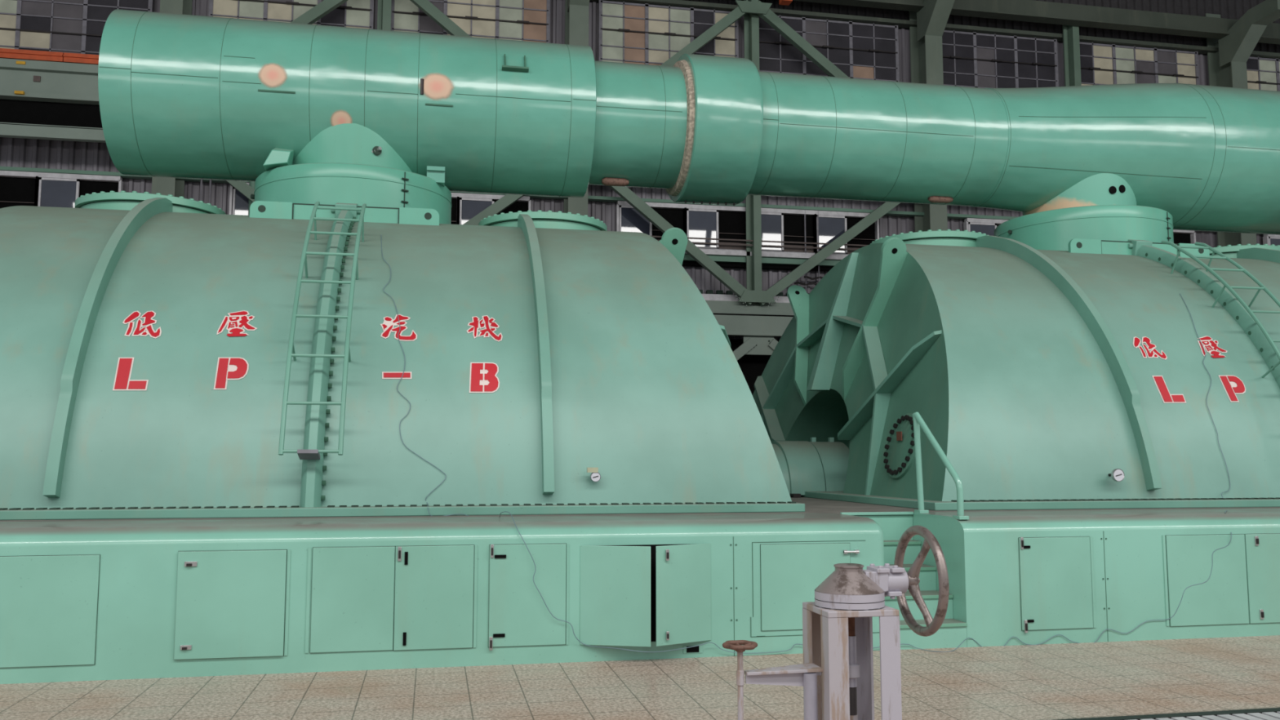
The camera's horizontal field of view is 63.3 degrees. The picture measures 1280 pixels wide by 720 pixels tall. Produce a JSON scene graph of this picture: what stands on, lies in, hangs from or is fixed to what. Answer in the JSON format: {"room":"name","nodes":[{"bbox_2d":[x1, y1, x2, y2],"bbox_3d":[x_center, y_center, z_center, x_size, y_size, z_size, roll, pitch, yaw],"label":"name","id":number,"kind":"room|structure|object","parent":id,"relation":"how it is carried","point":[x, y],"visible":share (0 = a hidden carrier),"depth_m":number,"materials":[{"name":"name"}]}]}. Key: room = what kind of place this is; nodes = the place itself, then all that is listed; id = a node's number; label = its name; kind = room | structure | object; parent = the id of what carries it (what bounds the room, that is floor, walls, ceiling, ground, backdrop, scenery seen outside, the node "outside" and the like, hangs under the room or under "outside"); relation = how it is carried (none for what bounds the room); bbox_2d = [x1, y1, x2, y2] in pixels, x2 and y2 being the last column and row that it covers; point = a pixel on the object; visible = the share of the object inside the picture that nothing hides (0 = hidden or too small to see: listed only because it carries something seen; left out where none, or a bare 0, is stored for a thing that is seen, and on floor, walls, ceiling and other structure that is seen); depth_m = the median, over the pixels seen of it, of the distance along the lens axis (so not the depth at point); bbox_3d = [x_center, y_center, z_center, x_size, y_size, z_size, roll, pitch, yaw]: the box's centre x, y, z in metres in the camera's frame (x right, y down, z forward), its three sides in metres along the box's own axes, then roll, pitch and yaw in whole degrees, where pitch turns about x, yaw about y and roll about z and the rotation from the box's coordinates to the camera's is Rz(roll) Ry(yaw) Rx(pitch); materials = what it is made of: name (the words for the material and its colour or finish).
{"room":"power station hall","nodes":[
{"label":"power station hall","id":0,"kind":"room"},
{"bbox_2d":[0,98,102,128],"bbox_3d":[1.435,-5.687,29.306,54.000,0.600,1.200,1,-6,-11],"label":"trim","id":1,"kind":"structure","parent":0,"point":[13,111],"depth_m":25.54,"materials":[{"name":"black metal"}]},
{"bbox_2d":[0,57,99,105],"bbox_3d":[1.579,-6.503,28.655,54.000,0.900,0.480,1,-6,-11],"label":"girder","id":2,"kind":"object","parent":1,"relation":"on","point":[20,79],"visible":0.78,"depth_m":25.36,"materials":[{"name":"grey metal"}]},
{"bbox_2d":[0,48,98,64],"bbox_3d":[1.603,-7.116,28.595,54.000,0.230,0.160,1,-6,-11],"label":"rail","id":3,"kind":"object","parent":2,"relation":"on","point":[5,53],"visible":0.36,"depth_m":25.37,"materials":[{"name":"orange metal"}]},
{"bbox_2d":[225,180,254,202],"bbox_3d":[-9.395,-3.767,26.853,4.992,4.002,0.200,1,-6,-11],"label":"diagonal brace","id":4,"kind":"object","parent":1,"relation":"attached to","point":[242,187],"visible":0.02,"depth_m":26.66,"materials":[{"name":"green metal"}]},
{"bbox_2d":[463,194,524,225],"bbox_3d":[-4.416,-3.672,27.840,5.093,4.004,0.200,1,-6,-11],"label":"diagonal brace","id":5,"kind":"object","parent":1,"relation":"attached to","point":[507,200],"visible":0.21,"depth_m":27.89,"materials":[{"name":"green metal"}]},
{"bbox_2d":[608,186,751,305],"bbox_3d":[0.841,-3.573,28.883,4.879,4.000,0.200,1,-6,-11],"label":"diagonal brace","id":6,"kind":"object","parent":1,"relation":"attached to","point":[624,193],"visible":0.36,"depth_m":28.85,"materials":[{"name":"green metal"}]},
{"bbox_2d":[758,201,900,306],"bbox_3d":[5.853,-3.478,29.876,5.271,4.007,0.200,1,-6,-11],"label":"diagonal brace","id":7,"kind":"object","parent":1,"relation":"attached to","point":[886,206],"visible":0.64,"depth_m":29.67,"materials":[{"name":"green metal"}]},
{"bbox_2d":[735,289,778,306],"bbox_3d":[3.274,-1.719,29.059,1.275,0.447,0.070,1,-6,-11],"label":"gusset plate","id":8,"kind":"object","parent":7,"relation":"attached to","point":[757,296],"visible":1,"depth_m":29.05,"materials":[{"name":"green metal"}]},
{"bbox_2d":[0,635,1279,719],"bbox_3d":[4.463,2.921,13.212,54.000,0.200,32.600,1,-6,-11],"label":"floor","id":9,"kind":"structure","parent":0,"point":[1082,680],"depth_m":7.03,"materials":[{"name":"tile"}]},
{"bbox_2d":[151,0,192,197],"bbox_3d":[-11.880,-4.031,25.613,0.540,16.000,2.900,1,-6,-11],"label":"steel column","id":10,"kind":"structure","parent":9,"relation":"on","point":[162,185],"depth_m":26.52,"materials":[{"name":"green metal"}]},
{"bbox_2d":[290,0,347,24],"bbox_3d":[-9.395,-8.520,27.308,4.996,4.169,0.200,1,-6,-11],"label":"diagonal brace","id":11,"kind":"object","parent":10,"relation":"attached to","point":[324,7],"visible":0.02,"depth_m":27.47,"materials":[{"name":"green metal"}]},
{"bbox_2d":[0,513,884,684],"bbox_3d":[-4.270,1.757,7.662,12.670,1.060,1.164,1,-6,-11],"label":"base cabinet","id":12,"kind":"object","parent":9,"relation":"on","point":[80,600],"visible":0.98,"depth_m":7.78,"materials":[{"name":"green metal"}]},
{"bbox_2d":[683,644,702,653],"bbox_3d":[0.417,2.272,8.160,0.155,0.060,0.010,1,-6,-11],"label":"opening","id":13,"kind":"object","parent":12,"relation":"attached to","point":[699,649],"depth_m":8.16,"materials":[{"name":"black paint"}]},
{"bbox_2d":[563,0,589,215],"bbox_3d":[-1.589,-3.836,27.654,0.540,16.000,2.900,1,-6,-11],"label":"steel column","id":14,"kind":"structure","parent":9,"relation":"on","point":[576,11],"depth_m":28.60,"materials":[{"name":"green metal"}]},
{"bbox_2d":[0,122,106,142],"bbox_3d":[1.552,-5.250,28.673,54.000,0.310,0.400,1,-6,-11],"label":"beam","id":15,"kind":"structure","parent":14,"relation":"attached to","point":[9,130],"depth_m":25.33,"materials":[{"name":"grey metal"}]},
{"bbox_2d":[409,0,470,36],"bbox_3d":[-4.416,-8.426,28.295,5.097,4.170,0.200,1,-6,-11],"label":"diagonal brace","id":16,"kind":"object","parent":14,"relation":"attached to","point":[430,10],"visible":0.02,"depth_m":28.09,"materials":[{"name":"green metal"}]},
{"bbox_2d":[661,0,747,66],"bbox_3d":[0.841,-8.326,29.337,4.884,4.167,0.200,1,-6,-11],"label":"diagonal brace","id":17,"kind":"object","parent":14,"relation":"attached to","point":[734,15],"visible":0.46,"depth_m":29.55,"materials":[{"name":"green metal"}]},
{"bbox_2d":[705,300,794,359],"bbox_3d":[1.442,-0.374,28.764,54.000,2.622,0.430,1,-6,-11],"label":"girder","id":18,"kind":"object","parent":14,"relation":"attached to","point":[758,325],"visible":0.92,"depth_m":29.07,"materials":[{"name":"metal"}]},
{"bbox_2d":[377,0,391,30],"bbox_3d":[-6.942,-6.376,27.931,0.370,9.090,0.340,1,-6,-11],"label":"wall post","id":19,"kind":"object","parent":18,"relation":"on","point":[384,15],"visible":0.02,"depth_m":28.08,"materials":[{"name":"green metal"}]},
{"bbox_2d":[743,0,761,290],"bbox_3d":[3.239,-6.183,29.950,0.370,9.090,0.340,1,-6,-11],"label":"wall post","id":20,"kind":"object","parent":18,"relation":"on","point":[751,21],"visible":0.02,"depth_m":29.71,"materials":[{"name":"green metal"}]},
{"bbox_2d":[651,235,867,250],"bbox_3d":[3.364,-3.330,29.636,9.600,0.170,0.030,1,-6,-11],"label":"rail","id":21,"kind":"object","parent":20,"relation":"attached to","point":[651,236],"visible":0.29,"depth_m":29.68,"materials":[{"name":"metal"}]},
{"bbox_2d":[792,0,1279,44],"bbox_3d":[1.474,-10.857,29.603,54.000,0.550,0.400,1,-6,-11],"label":"beam","id":22,"kind":"structure","parent":14,"relation":"attached to","point":[1028,11],"depth_m":31.93,"materials":[{"name":"metal"}]},
{"bbox_2d":[0,497,1279,522],"bbox_3d":[1.133,2.422,14.622,26.000,1.060,10.440,1,-6,-11],"label":"flange","id":23,"kind":"object","parent":9,"relation":"on","point":[812,505],"visible":0.02,"depth_m":9.97,"materials":[{"name":"green metal"}]},
{"bbox_2d":[0,162,804,519],"bbox_3d":[-3.742,-0.241,13.189,9.080,3.970,8.550,1,-6,-11],"label":"casing","id":24,"kind":"structure","parent":23,"relation":"on","point":[144,336],"depth_m":9.84,"materials":[{"name":"green paint"}]},
{"bbox_2d":[278,201,366,459],"bbox_3d":[-3.037,-0.433,10.113,0.532,2.794,2.254,1,-6,-11],"label":"access ladder","id":25,"kind":"object","parent":24,"relation":"attached to","point":[302,454],"visible":1,"depth_m":9.55,"materials":[{"name":"green metal"}]},
{"bbox_2d":[586,467,600,482],"bbox_3d":[-0.436,1.062,9.623,0.126,0.133,0.158,1,-6,-11],"label":"gauge","id":26,"kind":"object","parent":24,"relation":"attached to","point":[595,476],"visible":1,"depth_m":9.55,"materials":[{"name":"metal"}]},
{"bbox_2d":[770,437,848,497],"bbox_3d":[1.673,1.439,14.050,2.200,0.790,1.500,1,-6,-11],"label":"shaft cover","id":27,"kind":"object","parent":23,"relation":"on","point":[813,465],"visible":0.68,"depth_m":13.64,"materials":[{"name":"green metal"}]},
{"bbox_2d":[752,204,1279,510],"bbox_3d":[6.447,-0.048,15.210,9.080,3.970,8.550,1,-6,-11],"label":"casing","id":28,"kind":"structure","parent":23,"relation":"on","point":[1051,353],"depth_m":11.72,"materials":[{"name":"green paint"}]},
{"bbox_2d":[97,8,1279,235],"bbox_3d":[4.282,-3.112,15.058,21.860,2.262,2.174,1,-6,-11],"label":"pipe","id":29,"kind":"object","parent":28,"relation":"on","point":[180,95],"visible":0.92,"depth_m":13.48,"materials":[{"name":"green metal"}]},
{"bbox_2d":[601,177,628,186],"bbox_3d":[-0.331,-2.380,13.881,0.360,0.118,0.118,1,-6,-11],"label":"plate","id":30,"kind":"object","parent":29,"relation":"attached to","point":[607,181],"depth_m":13.84,"materials":[{"name":"metal"}]},
{"bbox_2d":[928,195,953,203],"bbox_3d":[4.278,-2.292,14.794,0.360,0.118,0.118,1,-6,-11],"label":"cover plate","id":31,"kind":"object","parent":29,"relation":"attached to","point":[938,199],"depth_m":14.75,"materials":[{"name":"metal"}]},
{"bbox_2d":[1108,468,1124,481],"bbox_3d":[4.842,1.178,10.643,0.132,0.132,0.208,1,-6,-11],"label":"gauge","id":32,"kind":"object","parent":28,"relation":"attached to","point":[1117,474],"visible":1,"depth_m":10.55,"materials":[{"name":"metal"}]},
{"bbox_2d":[1160,240,1279,377],"bbox_3d":[7.153,-0.240,12.133,0.532,2.794,2.254,1,-6,-11],"label":"access ladder","id":33,"kind":"object","parent":28,"relation":"attached to","point":[1204,246],"visible":0.98,"depth_m":12.37,"materials":[{"name":"green metal"}]},
{"bbox_2d":[722,640,757,719],"bbox_3d":[0.392,1.523,4.030,0.143,0.836,0.131,1,-6,-11],"label":"valve","id":34,"kind":"object","parent":9,"relation":"on","point":[739,646],"visible":1,"depth_m":4.04,"materials":[{"name":"metal"}]},
{"bbox_2d":[381,237,1231,653],"bbox_3d":[2.151,0.544,10.310,9.446,4.052,3.816,1,-6,-11],"label":"cable","id":35,"kind":"object","parent":9,"relation":"on","point":[381,237],"visible":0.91,"depth_m":8.93,"materials":[{"name":"black rubber"}]},
{"bbox_2d":[803,672,817,719],"bbox_3d":[0.670,1.587,4.059,0.054,0.712,0.054,1,-6,-11],"label":"tube","id":36,"kind":"object","parent":9,"relation":"on","point":[810,679],"visible":1,"depth_m":4.06,"materials":[{"name":"silver metal"}]},
{"bbox_2d":[802,524,949,719],"bbox_3d":[0.939,1.317,4.205,0.480,1.277,0.449,1,-6,-11],"label":"valve","id":37,"kind":"object","parent":9,"relation":"on","point":[837,626],"visible":1,"depth_m":4.14,"materials":[{"name":"silver metal"}]},
{"bbox_2d":[744,662,822,686],"bbox_3d":[0.559,1.257,4.125,0.312,0.073,0.130,1,-6,-11],"label":"bracket arm","id":38,"kind":"object","parent":37,"relation":"attached to","point":[788,675],"visible":0.98,"depth_m":4.08,"materials":[{"name":"silver metal"}]},
{"bbox_2d":[840,511,967,649],"bbox_3d":[2.273,1.886,9.055,0.706,1.068,0.975,1,-6,-11],"label":"staircase","id":39,"kind":"structure","parent":9,"relation":"on","point":[952,633],"depth_m":8.85,"materials":[{"name":"green metal"}]},
{"bbox_2d":[909,0,955,231],"bbox_3d":[8.770,-3.639,29.707,0.540,16.000,2.900,1,-6,-11],"label":"steel column","id":40,"kind":"structure","parent":9,"relation":"on","point":[926,38],"depth_m":30.67,"materials":[{"name":"green metal"}]},
{"bbox_2d":[756,0,849,78],"bbox_3d":[5.853,-8.231,30.331,5.275,4.173,0.200,1,-6,-11],"label":"diagonal brace","id":41,"kind":"object","parent":40,"relation":"attached to","point":[771,18],"visible":0.5,"depth_m":30.11,"materials":[{"name":"green metal"}]},
{"bbox_2d":[735,0,772,14],"bbox_3d":[3.273,-10.128,29.870,1.100,0.330,0.055,1,-6,-11],"label":"gusset plate","id":42,"kind":"object","parent":41,"relation":"attached to","point":[745,6],"visible":1,"depth_m":29.84,"materials":[{"name":"green metal"}]},
{"bbox_2d":[912,508,1279,647],"bbox_3d":[8.811,2.013,10.342,12.620,1.060,0.994,1,-6,-11],"label":"base cabinet","id":43,"kind":"object","parent":9,"relation":"on","point":[1033,577],"visible":1,"depth_m":8.96,"materials":[{"name":"green metal"}]},
{"bbox_2d":[912,412,968,519],"bbox_3d":[2.657,0.921,9.258,0.103,0.946,0.850,1,-6,-11],"label":"handrail","id":44,"kind":"object","parent":43,"relation":"on","point":[918,421],"visible":1,"depth_m":9.47,"materials":[{"name":"green metal"}]},
{"bbox_2d":[1054,707,1279,719],"bbox_3d":[4.776,2.129,6.048,5.200,0.012,1.140,1,-6,-11],"label":"floor grating","id":45,"kind":"object","parent":9,"relation":"on","point":[1268,713],"depth_m":6.25,"materials":[{"name":"metal"}]},
{"bbox_2d":[1204,0,1279,246],"bbox_3d":[18.960,-3.446,31.728,0.540,16.000,2.900,1,-6,-11],"label":"steel column","id":46,"kind":"structure","parent":9,"relation":"on","point":[1227,67],"depth_m":32.65,"materials":[{"name":"green metal"}]},
{"bbox_2d":[0,0,1279,340],"bbox_3d":[2.291,-6.838,30.396,64.061,12.700,0.060,1,-6,-11],"label":"wall","id":47,"kind":"structure","parent":0,"point":[14,152],"depth_m":30.71,"materials":[{"name":"grey metal"}]},
{"bbox_2d":[0,170,39,208],"bbox_3d":[-16.269,-4.106,26.197,2.015,1.340,0.180,1,-6,-11],"label":"window","id":48,"kind":"structure","parent":47,"relation":"in","point":[16,188],"depth_m":26.35,"materials":[{"name":"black glass"}]},
{"bbox_2d":[0,0,153,54],"bbox_3d":[-15.198,-9.060,26.864,4.800,3.110,0.140,1,-6,-11],"label":"window","id":49,"kind":"structure","parent":47,"relation":"in","point":[68,26],"depth_m":26.89,"materials":[{"name":"glass"}]},
{"bbox_2d":[36,172,123,208],"bbox_3d":[-14.351,-4.069,26.577,2.015,1.340,0.180,1,-6,-11],"label":"window","id":50,"kind":"structure","parent":47,"relation":"in","point":[55,189],"depth_m":26.50,"materials":[{"name":"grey glass"}]},
{"bbox_2d":[200,178,202,200],"bbox_3d":[-11.413,-3.702,26.955,0.046,3.600,0.046,-1,-6,11],"label":"conduit","id":51,"kind":"object","parent":47,"relation":"attached to","point":[201,184],"visible":0.02,"depth_m":27.01,"materials":[{"name":"grey metal"}]},
{"bbox_2d":[208,179,211,203],"bbox_3d":[-11.197,-3.697,26.998,0.046,3.600,0.046,-1,-6,11],"label":"conduit","id":52,"kind":"object","parent":47,"relation":"attached to","point":[210,184],"visible":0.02,"depth_m":27.05,"materials":[{"name":"grey metal"}]},
{"bbox_2d":[229,182,248,215],"bbox_3d":[-9.781,-3.983,27.483,2.015,1.340,0.180,1,-6,-11],"label":"window","id":53,"kind":"structure","parent":47,"relation":"in","point":[238,202],"depth_m":27.29,"materials":[{"name":"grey glass"}]},
{"bbox_2d":[248,181,255,215],"bbox_3d":[-10.167,-3.529,27.188,0.179,3.300,0.179,1,-6,-11],"label":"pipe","id":54,"kind":"object","parent":47,"relation":"attached to","point":[251,184],"visible":0.02,"depth_m":27.20,"materials":[{"name":"green metal"}]},
{"bbox_2d":[208,0,373,29],"bbox_3d":[-9.387,-8.950,28.016,4.250,3.110,0.140,1,-6,-11],"label":"window","id":55,"kind":"structure","parent":47,"relation":"in","point":[352,13],"depth_m":28.09,"materials":[{"name":"glass"}]},
{"bbox_2d":[450,192,459,224],"bbox_3d":[-5.946,-3.910,28.243,2.015,1.340,0.180,1,-6,-11],"label":"window","id":56,"kind":"structure","parent":47,"relation":"in","point":[455,198],"depth_m":28.48,"materials":[{"name":"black glass"}]},
{"bbox_2d":[391,0,550,43],"bbox_3d":[-4.704,-8.861,28.945,4.400,3.110,0.140,1,-6,-11],"label":"window","id":57,"kind":"structure","parent":47,"relation":"in","point":[529,20],"depth_m":29.13,"materials":[{"name":"glass"}]},
{"bbox_2d":[457,192,530,224],"bbox_3d":[-4.029,-3.874,28.623,2.015,1.340,0.180,1,-6,-11],"label":"window","id":58,"kind":"structure","parent":47,"relation":"in","point":[470,205],"depth_m":28.53,"materials":[{"name":"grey glass"}]},
{"bbox_2d":[0,166,1016,219],"bbox_3d":[1.322,-4.494,29.758,54.000,0.090,0.250,1,-6,-11],"label":"trim","id":59,"kind":"structure","parent":47,"relation":"attached to","point":[595,198],"depth_m":29.36,"materials":[{"name":"grey metal"}]},
{"bbox_2d":[615,200,686,240],"bbox_3d":[0.321,-3.791,29.486,2.015,1.340,0.180,1,-6,-11],"label":"window","id":60,"kind":"structure","parent":47,"relation":"in","point":[628,219],"depth_m":29.42,"materials":[{"name":"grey glass"}]},
{"bbox_2d":[598,0,738,65],"bbox_3d":[0.861,-8.755,30.048,4.150,3.110,0.140,1,-6,-11],"label":"window","id":61,"kind":"structure","parent":47,"relation":"in","point":[646,33],"depth_m":30.06,"materials":[{"name":"glass"}]},
{"bbox_2d":[685,204,746,251],"bbox_3d":[2.238,-3.755,29.866,2.015,1.340,0.180,1,-6,-11],"label":"window","id":62,"kind":"structure","parent":47,"relation":"in","point":[707,221],"depth_m":29.82,"materials":[{"name":"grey glass"}]},
{"bbox_2d":[701,293,790,302],"bbox_3d":[1.337,-1.743,29.422,54.000,0.230,0.400,1,-6,-11],"label":"trim","id":63,"kind":"structure","parent":47,"relation":"attached to","point":[706,296],"depth_m":29.45,"materials":[{"name":"grey metal"}]},
{"bbox_2d":[729,339,778,395],"bbox_3d":[2.298,1.879,29.370,64.000,4.950,0.200,1,-6,-11],"label":"wall","id":64,"kind":"structure","parent":47,"relation":"attached to","point":[752,366],"depth_m":29.60,"materials":[{"name":"black"}]},
{"bbox_2d":[698,289,809,296],"bbox_3d":[1.312,-1.925,29.567,54.000,0.160,0.140,1,-6,-11],"label":"trim","id":65,"kind":"structure","parent":47,"relation":"attached to","point":[708,291],"depth_m":29.70,"materials":[{"name":"metal"}]},
{"bbox_2d":[681,253,840,271],"bbox_3d":[1.325,-2.842,29.586,54.000,0.290,0.320,1,-6,-11],"label":"trim","id":66,"kind":"structure","parent":47,"relation":"attached to","point":[723,261],"depth_m":29.92,"materials":[{"name":"green metal"}]},
{"bbox_2d":[684,249,846,260],"bbox_3d":[2.439,-3.033,29.745,44.180,0.120,0.360,1,-6,-11],"label":"trim","id":67,"kind":"structure","parent":47,"relation":"attached to","point":[705,251],"depth_m":29.83,"materials":[{"name":"metal"}]},
{"bbox_2d":[760,208,817,253],"bbox_3d":[4.155,-3.719,30.246,2.015,1.340,0.180,1,-6,-11],"label":"window","id":68,"kind":"structure","parent":47,"relation":"in","point":[777,224],"depth_m":30.30,"materials":[{"name":"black glass"}]},
{"bbox_2d":[804,203,806,291],"bbox_3d":[4.819,-3.185,30.256,0.041,2.800,0.041,-1,-6,11],"label":"conduit","id":69,"kind":"object","parent":47,"relation":"attached to","point":[804,203],"visible":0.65,"depth_m":30.28,"materials":[{"name":"metal"}]},
{"bbox_2d":[794,275,822,285],"bbox_3d":[5.623,-2.284,30.331,2.355,0.298,0.058,1,-6,-11],"label":"cable bundle","id":70,"kind":"object","parent":69,"relation":"attached to","point":[806,277],"visible":0.34,"depth_m":30.17,"materials":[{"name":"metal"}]},
{"bbox_2d":[817,204,819,282],"bbox_3d":[5.211,-3.178,30.334,0.041,2.800,0.041,-1,-6,11],"label":"conduit","id":71,"kind":"object","parent":47,"relation":"attached to","point":[817,204],"visible":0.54,"depth_m":30.36,"materials":[{"name":"metal"}]},
{"bbox_2d":[759,15,899,81],"bbox_3d":[5.618,-8.665,30.991,4.550,3.110,0.140,1,-6,-11],"label":"window","id":72,"kind":"structure","parent":47,"relation":"in","point":[861,51],"depth_m":31.16,"materials":[{"name":"glass"}]},
{"bbox_2d":[815,210,879,255],"bbox_3d":[6.073,-3.682,30.626,2.015,1.340,0.180,1,-6,-11],"label":"window","id":73,"kind":"structure","parent":47,"relation":"in","point":[832,224],"depth_m":30.57,"materials":[{"name":"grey glass"}]},
{"bbox_2d":[589,0,1279,59],"bbox_3d":[1.327,-10.354,30.294,54.000,0.120,0.300,1,-6,-11],"label":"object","id":74,"kind":"structure","parent":47,"relation":"attached to","point":[679,3],"depth_m":31.81,"materials":[{"name":"metal"}]},
{"bbox_2d":[963,217,1008,235],"bbox_3d":[10.815,-3.592,31.566,2.015,1.340,0.180,1,-6,-11],"label":"window","id":75,"kind":"structure","parent":47,"relation":"in","point":[987,226],"depth_m":31.47,"materials":[{"name":"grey glass"}]},
{"bbox_2d":[942,30,1058,88],"bbox_3d":[11.012,-8.563,32.061,4.250,3.110,0.140,1,-6,-11],"label":"window","id":76,"kind":"structure","parent":47,"relation":"in","point":[970,60],"depth_m":32.18,"materials":[{"name":"glass"}]},
{"bbox_2d":[1062,24,1081,86],"bbox_3d":[13.409,-5.915,31.959,0.370,9.240,0.340,1,-6,-11],"label":"wall post","id":77,"kind":"object","parent":47,"relation":"attached to","point":[1071,45],"visible":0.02,"depth_m":32.23,"materials":[{"name":"green metal"}]},
{"bbox_2d":[1079,41,1199,85],"bbox_3d":[15.793,-8.472,33.008,4.600,3.110,0.140,1,-6,-11],"label":"window","id":78,"kind":"structure","parent":47,"relation":"in","point":[1100,64],"depth_m":33.14,"materials":[{"name":"glass"}]},
{"bbox_2d":[1173,229,1195,244],"bbox_3d":[16.567,-3.483,32.707,2.015,1.340,0.180,1,-6,-11],"label":"window","id":79,"kind":"structure","parent":47,"relation":"in","point":[1180,236],"depth_m":32.91,"materials":[{"name":"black glass"}]},
{"bbox_2d":[1246,57,1279,91],"bbox_3d":[21.678,-8.361,34.175,4.400,3.110,0.140,1,-6,-11],"label":"window","id":80,"kind":"structure","parent":47,"relation":"in","point":[1263,73],"depth_m":34.06,"materials":[{"name":"glass"}]},
{"bbox_2d":[1262,234,1279,245],"bbox_3d":[21.112,-3.397,33.608,2.015,1.340,0.180,1,-6,-11],"label":"window","id":81,"kind":"structure","parent":47,"relation":"in","point":[1269,239],"depth_m":33.45,"materials":[{"name":"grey glass"}]},
{"bbox_3d":[5.424,-14.771,15.198,64.000,0.200,32.800,1,-6,-11],"label":"ceiling","id":82,"kind":"structure","parent":0,"visible":0},
{"bbox_2d":[778,0,792,5],"bbox_3d":[4.032,-11.612,28.907,0.280,3.480,0.300,1,-6,-11],"label":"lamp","id":83,"kind":"object","parent":82,"relation":"hanging from","point":[787,2],"visible":1,"depth_m":28.74,"materials":[{"name":"orange metal"}]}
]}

